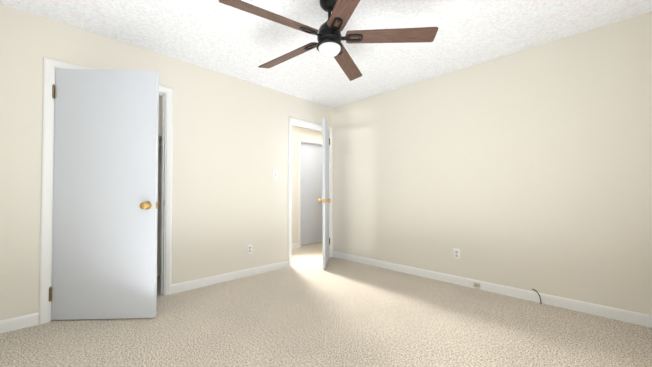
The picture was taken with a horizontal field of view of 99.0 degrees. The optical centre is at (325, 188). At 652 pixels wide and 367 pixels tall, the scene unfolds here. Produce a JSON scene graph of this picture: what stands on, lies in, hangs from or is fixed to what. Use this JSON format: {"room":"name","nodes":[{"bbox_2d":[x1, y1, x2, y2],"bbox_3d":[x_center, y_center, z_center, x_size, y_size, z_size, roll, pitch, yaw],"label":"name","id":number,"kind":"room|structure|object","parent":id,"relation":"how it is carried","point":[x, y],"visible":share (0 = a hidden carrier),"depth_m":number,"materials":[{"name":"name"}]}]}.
{"room":"empty bedroom","nodes":[
{"label":"empty bedroom","id":0,"kind":"room"},
{"bbox_2d":[157,96,161,275],"bbox_3d":[-2.521,-0.140,3.164,1.540,2.440,0.120,1,-1,-45],"label":"wall","id":1,"kind":"structure","parent":0,"point":[159,195],"depth_m":3.50,"materials":[{"name":"beige paint"}]},
{"bbox_2d":[158,134,161,149],"bbox_3d":[-2.309,-0.556,2.958,1.300,0.105,0.480,1,-1,-45],"label":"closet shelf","id":2,"kind":"object","parent":1,"relation":"attached to","point":[159,141],"depth_m":3.28,"materials":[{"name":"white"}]},
{"bbox_2d":[0,4,331,319],"bbox_3d":[-1.290,-0.139,3.260,3.820,2.440,0.120,1,-1,-45],"label":"wall","id":3,"kind":"structure","parent":0,"point":[229,157],"depth_m":2.98,"materials":[{"name":"beige paint"}]},
{"bbox_2d":[0,313,38,333],"bbox_3d":[-2.372,1.015,2.069,0.333,0.092,0.011,1,-1,-45],"label":"baseboard","id":4,"kind":"structure","parent":3,"relation":"attached to","point":[30,320],"depth_m":2.11,"materials":[{"name":"white"}]},
{"bbox_2d":[49,69,158,319],"bbox_3d":[-1.803,0.035,2.286,0.655,2.034,0.595,1,-1,-45],"label":"closet door","id":5,"kind":"structure","parent":3,"relation":"in","point":[105,215],"depth_m":2.27,"materials":[{"name":"white wood"}]},
{"bbox_2d":[39,57,172,324],"bbox_3d":[-1.961,0.011,2.577,0.944,2.117,0.138,1,-1,-45],"label":"trim","id":6,"kind":"structure","parent":3,"relation":"attached to","point":[50,66],"depth_m":2.25,"materials":[{"name":"white wood"}]},
{"bbox_2d":[171,260,287,293],"bbox_3d":[-1.059,1.037,3.376,1.486,0.092,0.011,1,-1,-45],"label":"baseboard","id":7,"kind":"structure","parent":3,"relation":"attached to","point":[184,286],"depth_m":3.25,"materials":[{"name":"white"}]},
{"bbox_2d":[247,244,251,253],"bbox_3d":[-0.954,0.755,3.489,0.070,0.115,0.008,1,-1,-45],"label":"outlet","id":8,"kind":"object","parent":3,"relation":"attached to","point":[249,249],"visible":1,"depth_m":3.48,"materials":[{"name":"white plastic"}]},
{"bbox_2d":[274,170,277,178],"bbox_3d":[-0.677,-0.197,3.773,0.070,0.115,0.019,1,-1,-45],"label":"light switch","id":9,"kind":"object","parent":3,"relation":"attached to","point":[275,174],"visible":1,"depth_m":3.77,"materials":[{"name":"white plastic"}]},
{"bbox_2d":[288,117,331,266],"bbox_3d":[-0.263,0.040,4.280,0.894,2.117,0.155,1,-1,-45],"label":"trim","id":10,"kind":"structure","parent":3,"relation":"attached to","point":[303,123],"depth_m":3.97,"materials":[{"name":"white wood"}]},
{"bbox_2d":[318,118,330,268],"bbox_3d":[0.009,0.067,4.123,0.628,2.034,0.548,1,-1,-45],"label":"hall door","id":11,"kind":"structure","parent":3,"relation":"in","point":[325,200],"depth_m":3.82,"materials":[{"name":"white wood"}]},
{"bbox_2d":[292,125,322,243],"bbox_3d":[-0.784,-0.106,5.175,3.640,2.440,0.120,1,-1,-45],"label":"wall","id":12,"kind":"structure","parent":0,"point":[303,132],"depth_m":5.30,"materials":[{"name":"beige paint"}]},
{"bbox_2d":[298,137,322,247],"bbox_3d":[-0.254,0.065,5.688,0.894,2.117,0.138,1,-1,-45],"label":"trim","id":13,"kind":"structure","parent":12,"relation":"attached to","point":[309,141],"depth_m":5.35,"materials":[{"name":"white wood"}]},
{"bbox_2d":[301,143,322,244],"bbox_3d":[-0.290,0.095,5.723,0.780,2.034,0.181,1,-1,-45],"label":"door","id":14,"kind":"structure","parent":12,"relation":"in","point":[311,192],"depth_m":5.70,"materials":[{"name":"white wood"}]},
{"bbox_2d":[0,242,651,366],"bbox_3d":[0.208,1.125,2.881,5.440,0.100,4.740,1,-1,-45],"label":"floor","id":15,"kind":"structure","parent":0,"point":[305,309],"depth_m":2.09,"materials":[{"name":"carpet"}]},
{"bbox_2d":[0,0,651,107],"bbox_3d":[0.208,-1.415,2.925,5.440,0.100,4.740,1,-1,-45],"label":"ceiling","id":16,"kind":"structure","parent":0,"point":[216,35],"depth_m":2.43,"materials":[{"name":"white paint"}]},
{"bbox_2d":[219,0,437,80],"bbox_3d":[-0.015,-1.178,2.057,1.479,0.403,1.455,1,-1,-45],"label":"ceiling fan","id":17,"kind":"object","parent":16,"relation":"hanging from","point":[330,38],"visible":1,"depth_m":1.99,"materials":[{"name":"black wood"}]},
{"bbox_2d":[332,11,651,314],"bbox_3d":[1.383,-0.137,3.367,0.120,2.440,3.740,1,-1,-45],"label":"wall","id":18,"kind":"structure","parent":0,"point":[529,169],"depth_m":2.75,"materials":[{"name":"beige paint"}]},
{"bbox_2d":[454,248,459,258],"bbox_3d":[1.484,0.735,3.161,0.008,0.115,0.070,1,-1,-45],"label":"outlet","id":19,"kind":"object","parent":18,"relation":"attached to","point":[456,253],"visible":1,"depth_m":3.16,"materials":[{"name":"white plastic"}]},
{"bbox_2d":[332,251,651,327],"bbox_3d":[1.326,1.036,3.312,0.011,0.092,3.470,1,-1,-45],"label":"baseboard","id":20,"kind":"structure","parent":18,"relation":"attached to","point":[632,317],"depth_m":2.72,"materials":[{"name":"white"}]}
]}

